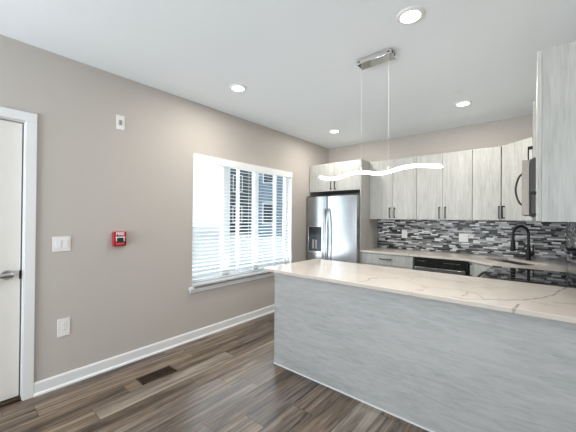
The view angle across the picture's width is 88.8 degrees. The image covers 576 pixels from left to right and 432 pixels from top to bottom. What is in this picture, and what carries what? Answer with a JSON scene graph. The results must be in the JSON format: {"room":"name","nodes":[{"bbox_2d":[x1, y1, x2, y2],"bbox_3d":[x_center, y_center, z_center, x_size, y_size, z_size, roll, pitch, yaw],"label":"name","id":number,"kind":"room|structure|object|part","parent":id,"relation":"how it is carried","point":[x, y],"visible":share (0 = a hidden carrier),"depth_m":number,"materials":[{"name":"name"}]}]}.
{"room":"kitchen","nodes":[
{"label":"kitchen","id":0,"kind":"room"},
{"bbox_2d":[0,34,328,381],"bbox_3d":[-1.919,0.043,2.517,0.160,2.743,8.212,0,0,40],"label":"wall","id":1,"kind":"structure","parent":0,"point":[95,179],"depth_m":2.79,"materials":[{"name":"beige paint"}]},
{"bbox_2d":[0,395,20,407],"bbox_3d":[-2.407,1.396,1.935,0.160,0.020,0.950,0,0,40],"label":"threshold","id":2,"kind":"object","parent":1,"relation":"attached to","point":[17,398],"depth_m":2.22,"materials":[{"name":"brown wood"}]},
{"bbox_2d":[0,119,21,401],"bbox_3d":[-2.363,0.329,1.913,0.112,2.106,0.940,0,0,40],"label":"door","id":3,"kind":"structure","parent":1,"relation":"in","point":[10,132],"depth_m":2.23,"materials":[{"name":"white paint"}]},
{"bbox_3d":[-2.119,0.445,2.170,0.067,0.072,0.144,0,0,40],"label":"handle","id":4,"kind":"part","parent":3,"relation":"part of","materials":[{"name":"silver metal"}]},
{"bbox_2d":[0,106,36,400],"bbox_3d":[-2.391,0.301,1.937,0.178,2.210,1.091,0,0,40],"label":"trim","id":5,"kind":"structure","parent":1,"relation":"attached to","point":[28,120],"depth_m":2.27,"materials":[{"name":"white paint"}]},
{"bbox_2d":[52,236,70,251],"bbox_3d":[-1.873,0.232,2.436,0.014,0.124,0.124,0,0,40],"label":"light switch","id":6,"kind":"object","parent":1,"relation":"attached to","point":[63,243],"visible":1,"depth_m":2.44,"materials":[{"name":"white plastic"}]},
{"bbox_2d":[57,317,69,337],"bbox_3d":[-1.868,0.927,2.449,0.009,0.146,0.088,0,0,40],"label":"wall outlet","id":7,"kind":"object","parent":1,"relation":"attached to","point":[63,325],"visible":1,"depth_m":2.45,"materials":[{"name":"white plastic"}]},
{"bbox_2d":[112,231,125,246],"bbox_3d":[-1.580,0.215,2.759,0.052,0.136,0.112,0,0,40],"label":"alarm pull station","id":8,"kind":"object","parent":1,"relation":"attached to","point":[118,238],"visible":1,"depth_m":2.75,"materials":[{"name":"red plastic"}]},
{"bbox_2d":[116,114,124,129],"bbox_3d":[-1.584,-0.884,2.781,0.012,0.136,0.074,0,0,40],"label":"cable plate","id":9,"kind":"object","parent":1,"relation":"attached to","point":[120,120],"visible":1,"depth_m":2.78,"materials":[{"name":"white plastic"}]},
{"bbox_2d":[33,305,273,396],"bbox_3d":[-0.868,1.378,3.637,0.026,0.105,3.494,0,0,40],"label":"baseboard","id":10,"kind":"structure","parent":1,"relation":"attached to","point":[41,387],"depth_m":2.88,"materials":[{"name":"white paint"}]},
{"bbox_2d":[188,167,291,292],"bbox_3d":[-0.561,0.092,4.107,0.192,1.596,1.895,0,0,40],"label":"window","id":11,"kind":"structure","parent":1,"relation":"in","point":[286,212],"depth_m":4.06,"materials":[{"name":"white plastic"}]},
{"bbox_3d":[-0.546,0.858,4.084,0.137,0.065,1.895,0,0,40],"label":"sill","id":12,"kind":"part","parent":11,"relation":"part of","materials":[{"name":"white paint"}]},
{"bbox_2d":[192,153,292,285],"bbox_3d":[-0.540,0.053,4.091,0.090,1.533,1.800,0,0,40],"label":"window blind","id":13,"kind":"object","parent":11,"relation":"attached to","point":[199,158],"visible":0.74,"depth_m":3.92,"materials":[{"name":"white plastic"}]},
{"bbox_3d":[-0.854,0.071,3.740,0.057,1.450,0.004,0,0,40],"label":"ladder cord","id":14,"kind":"part","parent":13,"relation":"part of","materials":[{"name":"white fabric"}]},
{"bbox_3d":[-0.560,0.808,4.096,0.050,0.022,1.756,0,0,40],"label":"rail","id":15,"kind":"part","parent":13,"relation":"part of","materials":[{"name":"white plastic"}]},
{"bbox_3d":[-0.534,0.076,4.124,0.057,1.450,0.004,0,0,40],"label":"ladder cord","id":16,"kind":"part","parent":13,"relation":"part of","materials":[{"name":"white fabric"}]},
{"bbox_3d":[-0.221,0.082,4.501,0.057,1.450,0.004,0,0,40],"label":"ladder cord","id":17,"kind":"part","parent":13,"relation":"part of","materials":[{"name":"white fabric"}]},
{"bbox_3d":[-0.042,0.084,4.716,0.057,1.450,0.004,0,0,40],"label":"ladder cord","id":18,"kind":"part","parent":13,"relation":"part of","materials":[{"name":"white fabric"}]},
{"bbox_2d":[0,312,428,431],"bbox_3d":[0.316,1.480,0.635,6.010,0.120,8.512,0,0,40],"label":"floor","id":19,"kind":"structure","parent":0,"point":[227,380],"depth_m":2.27,"materials":[{"name":"brown wood"}]},
{"bbox_2d":[136,366,176,384],"bbox_3d":[-1.172,1.418,2.629,0.132,0.006,0.304,0,0,40],"label":"floor vent","id":20,"kind":"object","parent":19,"relation":"in","point":[145,379],"visible":1,"depth_m":2.62,"materials":[{"name":"brown metal"}]},
{"bbox_2d":[306,194,359,263],"bbox_3d":[0.875,0.554,4.991,0.954,1.780,0.780,0,0,40],"label":"refrigerator","id":21,"kind":"object","parent":19,"relation":"on","point":[333,222],"visible":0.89,"depth_m":4.70,"materials":[{"name":"silver metal"}]},
{"bbox_3d":[0.490,0.522,4.951,0.414,1.687,0.090,0,0,40],"label":"freezer door","id":22,"kind":"part","parent":21,"relation":"part of","materials":[{"name":"silver metal"}]},
{"bbox_3d":[0.577,0.365,4.786,0.028,0.979,0.080,0,0,40],"label":"handle","id":23,"kind":"part","parent":21,"relation":"part of","materials":[{"name":"silver metal"}]},
{"bbox_3d":[0.636,0.365,4.738,0.028,0.979,0.080,0,0,40],"label":"handle","id":24,"kind":"part","parent":21,"relation":"part of","materials":[{"name":"silver metal"}]},
{"bbox_3d":[0.859,0.523,4.644,0.534,1.687,0.090,0,0,40],"label":"fridge door","id":25,"kind":"part","parent":21,"relation":"part of","materials":[{"name":"silver metal"}]},
{"bbox_2d":[360,159,377,263],"bbox_3d":[1.311,0.293,4.755,0.020,2.326,0.631,0,0,40],"label":"end panel","id":26,"kind":"object","parent":19,"relation":"on","point":[368,227],"visible":0.36,"depth_m":4.65,"materials":[{"name":"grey wood"}]},
{"bbox_2d":[361,252,413,269],"bbox_3d":[1.599,1.005,4.488,0.763,0.904,0.655,0,0,40],"label":"base cabinet","id":27,"kind":"object","parent":19,"relation":"on","point":[387,260],"visible":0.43,"depth_m":4.24,"materials":[{"name":"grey wood"}]},
{"bbox_2d":[360,247,567,272],"bbox_3d":[2.055,0.537,3.813,2.325,0.028,1.104,0,0,40],"label":"countertop","id":28,"kind":"structure","parent":27,"relation":"on","point":[538,264],"depth_m":3.67,"materials":[{"name":"stone"}]},
{"bbox_2d":[482,260,531,265],"bbox_3d":[2.616,0.650,3.409,0.356,0.189,0.556,1,0,-5],"label":"sink","id":29,"kind":"object","parent":28,"relation":"in","point":[506,261],"visible":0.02,"depth_m":3.61,"materials":[{"name":"metal"}]},
{"bbox_2d":[510,225,534,260],"bbox_3d":[2.779,0.317,3.485,0.259,0.420,0.105,1,0,-5],"label":"kitchen faucet","id":30,"kind":"object","parent":28,"relation":"on","point":[529,253],"visible":1,"depth_m":3.49,"materials":[{"name":"black metal"}]},
{"bbox_3d":[2.777,0.257,3.507,0.229,0.300,0.029,1,0,-5],"label":"spout","id":31,"kind":"part","parent":30,"relation":"part of","materials":[{"name":"black metal"}]},
{"bbox_3d":[2.878,0.399,3.478,0.038,0.125,0.075,1,0,-5],"label":"lever","id":32,"kind":"part","parent":30,"relation":"part of","materials":[{"name":"black metal"}]},
{"bbox_2d":[274,273,575,431],"bbox_3d":[0.972,0.988,2.438,2.243,0.899,0.769,0,0,40],"label":"base cabinet","id":33,"kind":"object","parent":19,"relation":"on","point":[430,365],"visible":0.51,"depth_m":1.96,"materials":[{"name":"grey wood"}]},
{"bbox_2d":[264,259,575,323],"bbox_3d":[0.932,0.523,2.444,2.297,0.030,0.890,0,0,40],"label":"countertop","id":34,"kind":"structure","parent":33,"relation":"on","point":[556,303],"depth_m":2.11,"materials":[{"name":"stone"}]},
{"bbox_2d":[414,257,473,275],"bbox_3d":[2.139,1.008,4.035,0.636,0.901,0.612,0,0,40],"label":"dishwasher","id":35,"kind":"object","parent":19,"relation":"on","point":[457,267],"visible":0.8,"depth_m":3.78,"materials":[{"name":"black metal"}]},
{"bbox_3d":[1.956,1.014,3.816,0.594,0.662,0.042,0,0,40],"label":"door","id":36,"kind":"part","parent":35,"relation":"part of","materials":[{"name":"silver metal"}]},
{"bbox_3d":[1.962,0.620,3.821,0.600,0.119,0.034,0,0,40],"label":"control panel","id":37,"kind":"part","parent":35,"relation":"part of","materials":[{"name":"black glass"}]},
{"bbox_2d":[469,262,490,277],"bbox_3d":[2.668,0.962,3.434,0.912,0.793,0.908,0,0,40],"label":"base cabinet","id":38,"kind":"object","parent":19,"relation":"on","point":[475,269],"visible":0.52,"depth_m":3.47,"materials":[{"name":"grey wood"}]},
{"bbox_2d":[476,245,575,287],"bbox_3d":[2.072,0.836,2.574,0.709,1.165,0.756,0,0,40],"label":"range","id":39,"kind":"object","parent":19,"relation":"on","point":[544,277],"visible":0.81,"depth_m":2.47,"materials":[{"name":"black glass"}]},
{"bbox_2d":[482,266,575,287],"bbox_3d":[2.083,0.521,2.569,0.569,0.025,0.756,0,0,40],"label":"cooktop","id":40,"kind":"object","parent":39,"relation":"in","point":[544,277],"depth_m":2.47,"materials":[{"name":"black glass"}]},
{"bbox_2d":[0,0,575,148],"bbox_3d":[0.340,-1.382,0.654,6.010,0.120,8.512,0,0,40],"label":"ceiling","id":41,"kind":"structure","parent":0,"point":[296,60],"depth_m":2.35,"materials":[{"name":"white paint"}]},
{"bbox_2d":[229,84,246,91],"bbox_3d":[-0.511,-1.308,3.014,0.176,0.012,0.176,0,0,40],"label":"recessed light","id":42,"kind":"object","parent":41,"relation":"in","point":[234,87],"visible":1,"depth_m":3.00,"materials":[{"name":"white plastic"}]},
{"bbox_2d":[232,86,243,90],"bbox_3d":[-0.511,-1.308,3.014,0.126,0.008,0.126,0,0,40],"label":"diffuser","id":43,"kind":"object","parent":42,"relation":"attached to","point":[234,88],"depth_m":3.01,"materials":[{"name":"white plastic"}]},
{"bbox_2d":[329,129,339,132],"bbox_3d":[0.708,-1.288,4.478,0.176,0.012,0.176,0,0,40],"label":"recessed light","id":44,"kind":"object","parent":41,"relation":"in","point":[332,130],"visible":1,"depth_m":4.47,"materials":[{"name":"white plastic"}]},
{"bbox_2d":[357,48,395,69],"label":"canopy","id":45,"kind":"object","parent":41,"relation":"hanging from","point":[381,57],"depth_m":2.39,"materials":[{"name":"silver metal"}]},
{"bbox_2d":[319,164,443,180],"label":"pendant light","id":46,"kind":"object","parent":45,"relation":"hanging from","point":[441,166],"depth_m":2.34,"materials":[{"name":"silver metal"}]},
{"bbox_2d":[396,6,424,24],"bbox_3d":[0.800,-1.304,1.922,0.176,0.012,0.176,0,0,40],"label":"recessed light","id":47,"kind":"object","parent":41,"relation":"in","point":[413,14],"visible":1,"depth_m":1.91,"materials":[{"name":"white plastic"}]},
{"bbox_2d":[400,10,420,22],"bbox_3d":[0.800,-1.304,1.922,0.126,0.008,0.126,0,0,40],"label":"diffuser","id":48,"kind":"object","parent":47,"relation":"attached to","point":[406,16],"depth_m":1.92,"materials":[{"name":"white plastic"}]},
{"bbox_2d":[454,100,471,106],"bbox_3d":[2.007,-1.284,3.370,0.176,0.012,0.176,0,0,40],"label":"recessed light","id":49,"kind":"object","parent":41,"relation":"in","point":[466,102],"visible":1,"depth_m":3.35,"materials":[{"name":"white plastic"}]},
{"bbox_2d":[457,102,468,105],"bbox_3d":[2.007,-1.285,3.370,0.126,0.008,0.126,0,0,40],"label":"diffuser","id":50,"kind":"object","parent":49,"relation":"attached to","point":[458,103],"depth_m":3.35,"materials":[{"name":"white plastic"}]},
{"bbox_2d":[329,115,563,263],"bbox_3d":[2.089,0.090,4.620,3.627,2.743,0.150,0,0,40],"label":"wall","id":51,"kind":"structure","parent":0,"point":[505,131],"depth_m":4.38,"materials":[{"name":"beige paint"}]},
{"bbox_2d":[310,159,359,194],"bbox_3d":[0.935,-0.639,5.058,0.946,0.464,0.665,0,0,40],"label":"upper cabinet","id":52,"kind":"object","parent":51,"relation":"attached to","point":[349,184],"visible":0.77,"depth_m":4.83,"materials":[{"name":"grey wood"}]},
{"bbox_3d":[0.569,-0.643,4.988,0.470,0.461,0.020,0,0,40],"label":"door","id":53,"kind":"part","parent":52,"relation":"part of","materials":[{"name":"grey wood"}]},
{"bbox_3d":[0.933,-0.642,4.685,0.470,0.461,0.020,0,0,40],"label":"door","id":54,"kind":"part","parent":52,"relation":"part of","materials":[{"name":"grey wood"}]},
{"bbox_2d":[369,156,416,219],"bbox_3d":[1.683,-0.407,4.615,0.724,0.921,0.367,0,0,40],"label":"upper cabinet","id":55,"kind":"object","parent":51,"relation":"attached to","point":[393,195],"visible":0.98,"depth_m":4.48,"materials":[{"name":"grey wood"}]},
{"bbox_3d":[1.462,-0.409,4.619,0.375,0.918,0.020,0,0,40],"label":"door","id":56,"kind":"part","parent":55,"relation":"part of","materials":[{"name":"grey wood"}]},
{"bbox_3d":[1.740,-0.408,4.387,0.343,0.918,0.020,0,0,40],"label":"door","id":57,"kind":"part","parent":55,"relation":"part of","materials":[{"name":"grey wood"}]},
{"bbox_2d":[417,150,472,219],"bbox_3d":[2.228,-0.406,4.161,0.690,0.921,0.367,0,0,40],"label":"upper cabinet","id":58,"kind":"object","parent":51,"relation":"attached to","point":[446,193],"visible":0.99,"depth_m":4.02,"materials":[{"name":"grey wood"}]},
{"bbox_3d":[2.005,-0.408,4.167,0.336,0.918,0.020,0,0,40],"label":"door","id":59,"kind":"part","parent":58,"relation":"part of","materials":[{"name":"grey wood"}]},
{"bbox_3d":[2.270,-0.407,3.946,0.348,0.918,0.020,0,0,40],"label":"door","id":60,"kind":"part","parent":58,"relation":"part of","materials":[{"name":"grey wood"}]},
{"bbox_2d":[377,219,565,260],"bbox_3d":[2.417,0.293,4.240,2.334,0.470,0.008,0,0,40],"label":"tile backsplash","id":61,"kind":"structure","parent":51,"relation":"attached to","point":[485,237],"depth_m":4.06,"materials":[{"name":"tile"}]},
{"bbox_2d":[402,230,406,237],"bbox_3d":[1.859,0.288,4.693,0.086,0.128,0.009,0,0,40],"label":"wall outlet","id":62,"kind":"object","parent":61,"relation":"attached to","point":[404,232],"visible":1,"depth_m":4.69,"materials":[{"name":"white plastic"}]},
{"bbox_2d":[459,233,467,241],"bbox_3d":[2.489,0.309,4.168,0.116,0.120,0.009,0,0,40],"label":"wall outlet","id":63,"kind":"object","parent":61,"relation":"attached to","point":[462,237],"visible":1,"depth_m":4.17,"materials":[{"name":"white plastic"}]},
{"bbox_2d":[473,146,501,219],"bbox_3d":[2.610,-0.405,3.843,0.300,0.921,0.367,0,0,40],"label":"upper cabinet","id":64,"kind":"object","parent":51,"relation":"attached to","point":[487,162],"visible":1,"depth_m":3.72,"materials":[{"name":"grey wood"}]},
{"bbox_2d":[501,137,532,220],"bbox_3d":[2.877,-0.405,3.452,0.603,0.921,0.625,0,0,40],"label":"upper cabinet","id":65,"kind":"object","parent":51,"relation":"attached to","point":[513,154],"visible":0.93,"depth_m":3.46,"materials":[{"name":"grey wood"}]},
{"bbox_3d":[2.537,0.080,2.449,0.140,2.743,2.612,0,0,40],"label":"wall","id":66,"kind":"structure","parent":0,"visible":0},
{"bbox_2d":[528,101,535,159],"bbox_3d":[2.227,-0.659,2.465,0.339,0.436,0.760,0,0,40],"label":"upper cabinet","id":67,"kind":"object","parent":66,"relation":"attached to","point":[533,147],"visible":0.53,"depth_m":2.25,"materials":[{"name":"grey wood"}]},
{"bbox_2d":[515,159,535,216],"bbox_3d":[2.193,-0.213,2.487,0.414,0.444,0.756,0,0,40],"label":"microwave","id":68,"kind":"object","parent":67,"relation":"attached to","point":[528,174],"visible":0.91,"depth_m":2.28,"materials":[{"name":"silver metal"}]},
{"bbox_3d":[1.833,-0.209,2.334,0.056,0.260,0.014,0,0,40],"label":"handle","id":69,"kind":"part","parent":68,"relation":"part of","materials":[{"name":"black plastic"}]},
{"bbox_3d":[2.027,-0.217,2.502,0.046,0.430,0.566,0,0,40],"label":"door","id":70,"kind":"part","parent":68,"relation":"part of","materials":[{"name":"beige metal"}]},
{"bbox_3d":[2.010,-0.662,2.398,0.020,0.433,0.377,0,0,40],"label":"door","id":71,"kind":"part","parent":67,"relation":"part of","materials":[{"name":"grey wood"}]},
{"bbox_2d":[529,41,575,221],"bbox_3d":[1.714,-0.425,1.835,0.321,0.921,0.855,0,0,40],"label":"upper cabinet","id":72,"kind":"object","parent":66,"relation":"attached to","point":[555,192],"visible":1,"depth_m":1.54,"materials":[{"name":"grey wood"}]},
{"bbox_3d":[1.577,-0.081,1.895,0.035,0.155,0.014,0,0,40],"label":"handle","id":73,"kind":"part","parent":72,"relation":"part of","materials":[{"name":"black metal"}]},
{"bbox_3d":[1.488,-0.428,1.745,0.020,0.918,0.424,0,0,40],"label":"door","id":74,"kind":"part","parent":72,"relation":"part of","materials":[{"name":"grey wood"}]},
{"bbox_2d":[566,222,575,261],"bbox_3d":[2.478,0.278,2.496,0.008,0.462,2.592,0,0,40],"label":"tile backsplash","id":75,"kind":"structure","parent":66,"relation":"attached to","point":[570,226],"depth_m":3.09,"materials":[{"name":"tile"}]},
{"label":"outside","id":76,"kind":"structure","parent":0,"visible":0},
{"bbox_2d":[192,227,281,279],"bbox_3d":[-9.767,1.853,24.381,39.800,0.120,65.000,0,0,40],"label":"ground","id":77,"kind":"structure","parent":76,"point":[204,228],"depth_m":21.64,"materials":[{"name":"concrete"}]},
{"bbox_2d":[192,236,282,268],"bbox_3d":[-0.874,1.274,11.774,0.120,1.020,12.120,0,0,40],"label":"fence","id":78,"kind":"object","parent":77,"relation":"on","point":[250,240],"visible":0.1,"depth_m":10.46,"materials":[{"name":"white plastic"}]},
{"bbox_3d":[-1.642,1.262,10.852,0.120,1.020,0.120,0,0,40],"label":"post","id":79,"kind":"part","parent":78,"relation":"part of","materials":[{"name":"white plastic"}]},
{"bbox_2d":[230,168,258,233],"bbox_3d":[-4.409,-3.254,33.231,4.827,10.300,5.600,1,0,-8],"label":"neighbor house","id":80,"kind":"structure","parent":77,"relation":"on","point":[247,178],"depth_m":30.65,"materials":[{"name":"stone"}]},
{"bbox_3d":[-5.255,-0.179,30.569,0.840,1.540,0.020,1,0,-8],"label":"pane","id":81,"kind":"part","parent":80,"relation":"part of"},
{"bbox_3d":[-5.228,-3.379,30.590,0.840,1.540,0.020,1,0,-8],"label":"pane","id":82,"kind":"part","parent":80,"relation":"part of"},
{"bbox_2d":[259,173,282,236],"bbox_3d":[-0.605,-2.773,25.515,3.978,9.300,5.600,0,0,-1],"label":"neighbor house","id":83,"kind":"structure","parent":77,"relation":"on","point":[265,196],"depth_m":22.98,"materials":[{"name":"blue"}]},
{"bbox_3d":[-1.494,-0.197,22.965,0.840,1.540,0.020,0,0,-1],"label":"pane","id":84,"kind":"part","parent":83,"relation":"part of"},
{"bbox_3d":[-1.467,-3.397,22.986,0.840,1.540,0.020,0,0,-1],"label":"pane","id":85,"kind":"part","parent":83,"relation":"part of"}
]}

